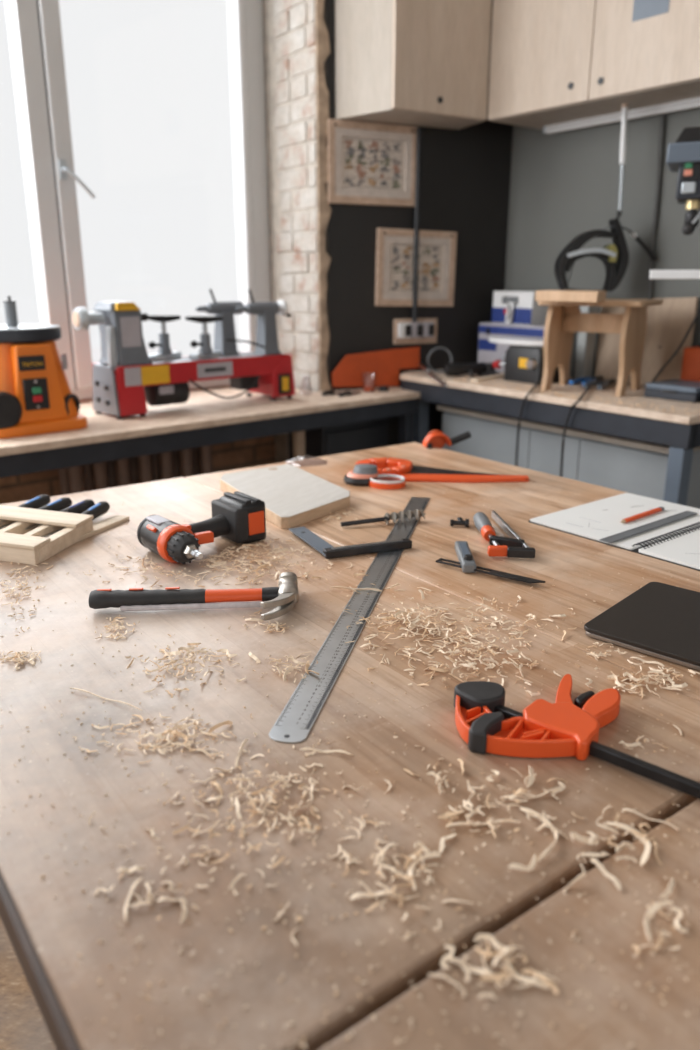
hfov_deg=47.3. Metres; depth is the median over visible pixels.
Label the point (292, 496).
wooden board
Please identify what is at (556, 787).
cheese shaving
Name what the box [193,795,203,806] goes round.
cheese shaving
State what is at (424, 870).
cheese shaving
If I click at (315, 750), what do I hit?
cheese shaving
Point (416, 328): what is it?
socket
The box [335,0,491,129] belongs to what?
upper cabinet
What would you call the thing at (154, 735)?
cheese shaving
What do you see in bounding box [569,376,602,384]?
pliers
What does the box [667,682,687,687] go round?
cheese shaving
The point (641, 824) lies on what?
cheese shaving
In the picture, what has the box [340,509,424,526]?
bit
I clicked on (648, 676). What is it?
cheese shaving
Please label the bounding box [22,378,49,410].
switch plate
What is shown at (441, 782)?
cheese shaving
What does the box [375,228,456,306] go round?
chart
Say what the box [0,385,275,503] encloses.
wall
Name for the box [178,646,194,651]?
cheese shaving
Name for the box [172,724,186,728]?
cheese shaving
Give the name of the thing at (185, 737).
cheese shaving
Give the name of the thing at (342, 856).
cheese shaving
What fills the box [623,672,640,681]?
cheese shaving
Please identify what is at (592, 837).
cheese shaving
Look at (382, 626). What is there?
cheese shaving
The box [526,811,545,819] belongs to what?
cheese shaving
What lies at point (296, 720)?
ruler
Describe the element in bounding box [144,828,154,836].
cheese shaving
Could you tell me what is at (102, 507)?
chisel
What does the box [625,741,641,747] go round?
cheese shaving
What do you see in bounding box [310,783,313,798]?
cheese shaving
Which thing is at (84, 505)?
chisel
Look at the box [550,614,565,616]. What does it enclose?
cheese shaving
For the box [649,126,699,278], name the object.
press
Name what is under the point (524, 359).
power tool
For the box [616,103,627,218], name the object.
hanging rod
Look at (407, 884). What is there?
cheese shaving
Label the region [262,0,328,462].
mortar
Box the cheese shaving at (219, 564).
[209,563,225,567]
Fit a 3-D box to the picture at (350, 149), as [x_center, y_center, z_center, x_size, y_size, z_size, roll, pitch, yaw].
[0.102,-1.572,3.488,0.284,0.188,0.003,-7,18,-23]
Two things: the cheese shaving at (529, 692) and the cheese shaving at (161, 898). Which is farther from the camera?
the cheese shaving at (529, 692)
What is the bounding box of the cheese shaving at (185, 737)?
[164,729,187,740]
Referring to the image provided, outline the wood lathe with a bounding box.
[72,288,295,419]
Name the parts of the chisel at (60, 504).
blade, handle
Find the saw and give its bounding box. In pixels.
[355,458,528,482]
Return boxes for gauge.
[436,541,545,583]
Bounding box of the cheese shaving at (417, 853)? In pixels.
[404,848,422,869]
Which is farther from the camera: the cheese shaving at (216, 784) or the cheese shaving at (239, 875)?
the cheese shaving at (216, 784)
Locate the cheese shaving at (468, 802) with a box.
[466,788,475,806]
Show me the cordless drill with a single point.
(239, 517)
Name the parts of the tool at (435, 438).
plate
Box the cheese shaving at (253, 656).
[249,652,260,662]
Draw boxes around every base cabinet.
[288,418,386,460]
[437,404,699,508]
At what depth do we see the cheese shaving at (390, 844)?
0.70 m
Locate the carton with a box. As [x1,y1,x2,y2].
[492,291,548,324]
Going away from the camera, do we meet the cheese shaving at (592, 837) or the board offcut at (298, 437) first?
the cheese shaving at (592, 837)
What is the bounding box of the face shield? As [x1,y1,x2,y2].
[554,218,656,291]
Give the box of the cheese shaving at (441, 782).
[438,775,445,793]
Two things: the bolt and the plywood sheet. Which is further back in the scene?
the plywood sheet
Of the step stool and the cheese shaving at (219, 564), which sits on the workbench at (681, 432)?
the step stool
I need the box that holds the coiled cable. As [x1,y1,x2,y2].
[427,347,452,372]
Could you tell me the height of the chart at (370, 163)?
0.330 m
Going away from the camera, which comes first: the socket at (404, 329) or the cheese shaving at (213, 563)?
the cheese shaving at (213, 563)
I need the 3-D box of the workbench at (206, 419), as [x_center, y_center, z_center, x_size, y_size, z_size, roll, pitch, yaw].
[-1.021,0.041,3.064,3.108,0.900,0.738,-15,23,-40]
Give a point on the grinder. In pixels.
(482, 369)
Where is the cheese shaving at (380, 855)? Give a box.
[375,854,384,865]
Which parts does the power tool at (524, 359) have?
tension knob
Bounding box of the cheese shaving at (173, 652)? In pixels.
[164,651,180,655]
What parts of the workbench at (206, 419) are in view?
leg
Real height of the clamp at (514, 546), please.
0.030 m
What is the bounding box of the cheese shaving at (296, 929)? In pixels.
[291,928,297,946]
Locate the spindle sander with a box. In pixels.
[0,296,87,438]
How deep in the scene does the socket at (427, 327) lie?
3.77 m
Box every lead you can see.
[515,382,538,465]
[560,386,590,476]
[652,309,699,381]
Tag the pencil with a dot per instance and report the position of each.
(658, 509)
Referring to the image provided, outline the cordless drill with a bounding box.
[137,491,265,563]
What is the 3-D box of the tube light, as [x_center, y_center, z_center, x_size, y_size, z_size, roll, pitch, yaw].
[1.173,-1.631,3.151,0.044,0.042,1.028,-12,21,-35]
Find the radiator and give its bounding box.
[58,445,212,494]
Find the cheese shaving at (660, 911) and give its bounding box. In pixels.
[651,901,672,921]
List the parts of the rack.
rail, rail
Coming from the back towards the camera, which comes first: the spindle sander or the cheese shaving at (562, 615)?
the spindle sander
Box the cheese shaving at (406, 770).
[404,768,419,776]
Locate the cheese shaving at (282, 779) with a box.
[272,778,288,786]
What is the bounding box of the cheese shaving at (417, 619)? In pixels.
[409,618,420,628]
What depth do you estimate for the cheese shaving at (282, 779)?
0.79 m
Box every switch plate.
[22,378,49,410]
[681,162,699,180]
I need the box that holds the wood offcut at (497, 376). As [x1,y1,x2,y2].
[471,373,503,381]
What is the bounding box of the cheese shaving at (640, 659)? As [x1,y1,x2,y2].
[630,657,663,666]
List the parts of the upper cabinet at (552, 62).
door, door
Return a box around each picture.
[344,140,401,188]
[391,246,439,289]
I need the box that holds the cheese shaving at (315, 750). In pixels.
[304,749,316,754]
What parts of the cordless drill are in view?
name plate, handle, rail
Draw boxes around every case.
[478,322,544,372]
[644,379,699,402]
[680,344,699,381]
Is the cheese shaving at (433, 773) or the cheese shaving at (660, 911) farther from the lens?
the cheese shaving at (433, 773)
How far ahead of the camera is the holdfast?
3.48 m
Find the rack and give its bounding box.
[0,505,93,564]
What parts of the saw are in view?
handle, blade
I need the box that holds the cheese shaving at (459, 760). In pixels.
[458,759,463,773]
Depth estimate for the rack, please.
1.53 m
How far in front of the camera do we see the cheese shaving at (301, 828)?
0.73 m
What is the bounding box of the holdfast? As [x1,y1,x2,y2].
[419,363,447,386]
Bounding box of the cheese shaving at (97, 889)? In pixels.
[94,885,113,895]
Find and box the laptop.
[584,582,699,670]
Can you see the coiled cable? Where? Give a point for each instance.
(436, 348)
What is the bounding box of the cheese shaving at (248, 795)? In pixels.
[246,792,269,804]
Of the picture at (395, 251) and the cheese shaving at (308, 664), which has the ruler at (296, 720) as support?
the cheese shaving at (308, 664)
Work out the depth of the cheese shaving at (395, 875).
0.67 m
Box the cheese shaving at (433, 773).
[426,771,440,780]
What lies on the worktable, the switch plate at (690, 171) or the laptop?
the laptop
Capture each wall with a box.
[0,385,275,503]
[316,0,512,445]
[504,107,699,376]
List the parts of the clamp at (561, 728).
release lever, pistol handle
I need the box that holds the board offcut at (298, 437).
[293,431,304,460]
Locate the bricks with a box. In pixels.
[273,0,319,461]
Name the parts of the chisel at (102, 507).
blade, handle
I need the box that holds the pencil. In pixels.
[621,507,664,522]
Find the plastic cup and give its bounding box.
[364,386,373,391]
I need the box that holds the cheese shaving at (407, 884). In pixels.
[391,882,415,892]
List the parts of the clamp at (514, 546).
handle, sliding arm, fixed arm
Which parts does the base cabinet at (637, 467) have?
door, door, door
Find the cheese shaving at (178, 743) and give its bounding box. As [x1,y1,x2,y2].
[174,742,209,755]
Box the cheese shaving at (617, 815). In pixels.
[614,813,618,827]
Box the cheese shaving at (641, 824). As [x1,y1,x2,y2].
[639,823,649,832]
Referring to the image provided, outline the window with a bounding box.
[5,0,270,400]
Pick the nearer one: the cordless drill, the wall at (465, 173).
the cordless drill
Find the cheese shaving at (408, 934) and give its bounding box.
[401,931,410,939]
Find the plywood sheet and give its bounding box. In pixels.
[595,297,698,384]
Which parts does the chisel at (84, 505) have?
blade, handle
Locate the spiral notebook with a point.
(677, 542)
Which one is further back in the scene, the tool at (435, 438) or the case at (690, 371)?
the case at (690, 371)
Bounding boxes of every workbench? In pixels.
[0,386,419,477]
[400,369,699,505]
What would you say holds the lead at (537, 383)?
hanging from the workbench at (681, 432)
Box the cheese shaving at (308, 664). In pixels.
[305,661,309,673]
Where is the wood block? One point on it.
(541, 295)
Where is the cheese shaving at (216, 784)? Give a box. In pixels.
[210,781,222,794]
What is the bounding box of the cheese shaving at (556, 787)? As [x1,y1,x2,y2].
[500,787,559,798]
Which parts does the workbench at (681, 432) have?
leg, leg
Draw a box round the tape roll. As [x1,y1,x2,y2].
[379,386,388,391]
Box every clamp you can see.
[454,674,699,798]
[473,511,534,557]
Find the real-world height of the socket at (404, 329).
0.070 m
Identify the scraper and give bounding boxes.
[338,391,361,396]
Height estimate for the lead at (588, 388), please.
0.317 m
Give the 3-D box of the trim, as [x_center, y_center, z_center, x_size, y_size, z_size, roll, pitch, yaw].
[-0.109,-1.566,3.398,0.065,2.778,0.016,-7,19,-23]
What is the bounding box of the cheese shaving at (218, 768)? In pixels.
[210,766,232,772]
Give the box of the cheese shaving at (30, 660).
[28,656,35,664]
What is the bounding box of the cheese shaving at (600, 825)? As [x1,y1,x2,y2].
[597,824,619,835]
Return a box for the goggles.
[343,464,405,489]
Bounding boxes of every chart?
[327,119,418,206]
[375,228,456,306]
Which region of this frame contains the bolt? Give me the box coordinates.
[450,517,468,526]
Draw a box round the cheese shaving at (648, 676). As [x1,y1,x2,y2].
[620,676,649,681]
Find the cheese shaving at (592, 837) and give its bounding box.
[586,831,595,843]
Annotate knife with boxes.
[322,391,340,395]
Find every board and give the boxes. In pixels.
[78,515,128,541]
[220,464,349,528]
[332,347,419,386]
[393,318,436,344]
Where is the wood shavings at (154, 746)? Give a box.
[0,481,699,1049]
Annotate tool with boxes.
[423,430,470,448]
[489,336,559,384]
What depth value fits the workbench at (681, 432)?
2.95 m
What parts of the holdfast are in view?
rod, rod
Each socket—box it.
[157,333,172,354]
[199,334,213,353]
[398,323,410,337]
[405,325,410,335]
[410,322,422,337]
[417,325,422,335]
[422,322,433,337]
[429,324,434,334]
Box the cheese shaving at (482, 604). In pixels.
[479,603,494,610]
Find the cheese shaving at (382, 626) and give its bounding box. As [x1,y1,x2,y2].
[378,622,399,628]
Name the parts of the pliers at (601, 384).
handle, handle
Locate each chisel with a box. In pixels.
[0,497,71,529]
[17,494,50,508]
[25,499,94,529]
[42,501,109,537]
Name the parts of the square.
blade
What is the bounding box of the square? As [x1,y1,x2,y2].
[289,527,411,558]
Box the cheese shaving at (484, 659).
[482,658,498,664]
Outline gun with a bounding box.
[504,302,514,323]
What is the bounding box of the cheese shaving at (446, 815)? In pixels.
[438,810,461,819]
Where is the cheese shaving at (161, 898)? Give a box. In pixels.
[157,897,185,904]
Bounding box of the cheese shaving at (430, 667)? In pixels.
[429,666,448,671]
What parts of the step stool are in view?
leg panel, seat, leg panel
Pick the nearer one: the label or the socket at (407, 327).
the label
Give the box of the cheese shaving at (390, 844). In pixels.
[374,843,397,865]
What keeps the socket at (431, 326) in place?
attached to the power outlet at (405, 331)
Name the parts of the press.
feed knob, feed lever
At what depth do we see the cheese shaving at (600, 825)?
0.73 m
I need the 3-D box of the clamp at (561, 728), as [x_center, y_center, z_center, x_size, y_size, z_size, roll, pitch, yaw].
[0.350,0.249,0.796,0.550,0.028,0.199,15,22,40]
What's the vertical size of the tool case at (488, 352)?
0.223 m
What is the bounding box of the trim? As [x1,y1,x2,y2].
[315,0,331,390]
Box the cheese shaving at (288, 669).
[283,668,293,680]
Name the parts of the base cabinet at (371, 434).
door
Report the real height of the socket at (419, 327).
0.050 m
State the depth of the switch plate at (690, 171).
2.54 m
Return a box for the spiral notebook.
[528,493,699,570]
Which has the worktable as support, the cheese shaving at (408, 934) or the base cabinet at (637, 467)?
the cheese shaving at (408, 934)
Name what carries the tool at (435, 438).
on the worktable
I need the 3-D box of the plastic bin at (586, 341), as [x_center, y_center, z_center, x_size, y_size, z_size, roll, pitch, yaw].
[1.029,-0.821,3.472,0.070,0.370,0.050,-11,20,-33]
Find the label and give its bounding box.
[205,367,225,372]
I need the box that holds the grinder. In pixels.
[444,362,500,376]
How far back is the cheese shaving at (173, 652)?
1.07 m
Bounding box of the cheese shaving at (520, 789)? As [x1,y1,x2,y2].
[513,787,527,794]
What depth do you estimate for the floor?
1.59 m
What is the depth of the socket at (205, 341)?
3.13 m
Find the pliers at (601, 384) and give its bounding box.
[583,378,614,389]
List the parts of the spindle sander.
storage knob, panel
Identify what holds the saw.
on the worktable
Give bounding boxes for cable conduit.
[412,128,420,321]
[647,113,665,306]
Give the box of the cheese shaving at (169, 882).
[161,881,182,891]
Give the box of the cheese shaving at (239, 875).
[228,873,242,889]
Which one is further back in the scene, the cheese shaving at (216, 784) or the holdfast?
the holdfast
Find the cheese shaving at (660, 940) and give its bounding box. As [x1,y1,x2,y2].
[654,931,662,950]
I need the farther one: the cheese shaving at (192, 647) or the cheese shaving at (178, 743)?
the cheese shaving at (192, 647)
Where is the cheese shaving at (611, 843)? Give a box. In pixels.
[607,841,627,847]
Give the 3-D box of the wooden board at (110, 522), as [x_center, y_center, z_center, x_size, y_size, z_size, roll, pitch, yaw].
[-0.517,0.008,1.618,0.035,0.008,0.181,7,18,21]
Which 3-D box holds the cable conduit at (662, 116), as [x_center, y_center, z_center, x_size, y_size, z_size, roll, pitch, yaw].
[1.233,-1.232,3.225,0.020,0.788,0.055,-12,21,-35]
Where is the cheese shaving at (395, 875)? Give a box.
[391,874,413,878]
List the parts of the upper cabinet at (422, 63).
door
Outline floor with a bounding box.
[0,918,55,1049]
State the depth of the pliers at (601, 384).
3.22 m
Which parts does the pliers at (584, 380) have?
handle, handle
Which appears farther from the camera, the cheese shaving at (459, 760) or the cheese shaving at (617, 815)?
the cheese shaving at (459, 760)
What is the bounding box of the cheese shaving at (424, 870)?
[419,855,432,872]
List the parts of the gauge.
blade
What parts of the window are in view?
handle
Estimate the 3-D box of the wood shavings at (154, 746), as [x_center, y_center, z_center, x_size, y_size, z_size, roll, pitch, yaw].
[-0.075,0.111,1.273,1.400,0.018,1.588,0,17,0]
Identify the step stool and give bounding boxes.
[538,299,662,396]
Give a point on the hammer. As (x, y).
(284, 597)
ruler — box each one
[269,497,429,742]
[600,511,696,542]
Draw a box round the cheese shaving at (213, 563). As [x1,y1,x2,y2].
[211,563,231,568]
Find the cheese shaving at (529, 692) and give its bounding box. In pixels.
[526,690,540,695]
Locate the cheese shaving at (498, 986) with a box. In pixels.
[495,975,511,988]
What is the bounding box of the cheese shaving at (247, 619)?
[245,618,262,621]
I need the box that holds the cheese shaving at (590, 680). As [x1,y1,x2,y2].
[585,678,592,687]
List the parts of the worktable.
rail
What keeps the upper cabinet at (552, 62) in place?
attached to the wall at (565, 185)
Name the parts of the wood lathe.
plate, lock knob, rest post, motor, lock knob, rest post, lock lever, lock lever, foot plate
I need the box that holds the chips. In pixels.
[440,376,699,414]
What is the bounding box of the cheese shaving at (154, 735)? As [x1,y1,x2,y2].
[140,732,161,739]
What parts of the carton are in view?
blue panel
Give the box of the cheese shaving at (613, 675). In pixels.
[607,674,625,686]
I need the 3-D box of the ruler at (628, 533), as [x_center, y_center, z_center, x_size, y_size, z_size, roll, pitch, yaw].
[0.611,0.002,1.623,0.320,0.002,0.024,-13,21,-37]
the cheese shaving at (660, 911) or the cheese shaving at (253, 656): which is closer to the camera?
the cheese shaving at (660, 911)
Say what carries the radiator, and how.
attached to the wall at (260, 451)
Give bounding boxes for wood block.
[535,290,606,301]
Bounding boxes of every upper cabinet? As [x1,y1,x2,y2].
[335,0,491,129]
[488,0,699,128]
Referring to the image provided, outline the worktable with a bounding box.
[0,442,699,1049]
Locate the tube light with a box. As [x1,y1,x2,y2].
[543,97,699,133]
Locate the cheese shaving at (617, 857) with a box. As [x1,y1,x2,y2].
[615,856,637,862]
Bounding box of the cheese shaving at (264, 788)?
[252,786,266,794]
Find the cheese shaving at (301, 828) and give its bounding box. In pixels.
[300,826,315,834]
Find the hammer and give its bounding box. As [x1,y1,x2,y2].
[89,572,298,620]
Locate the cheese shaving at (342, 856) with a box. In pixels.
[338,853,356,863]

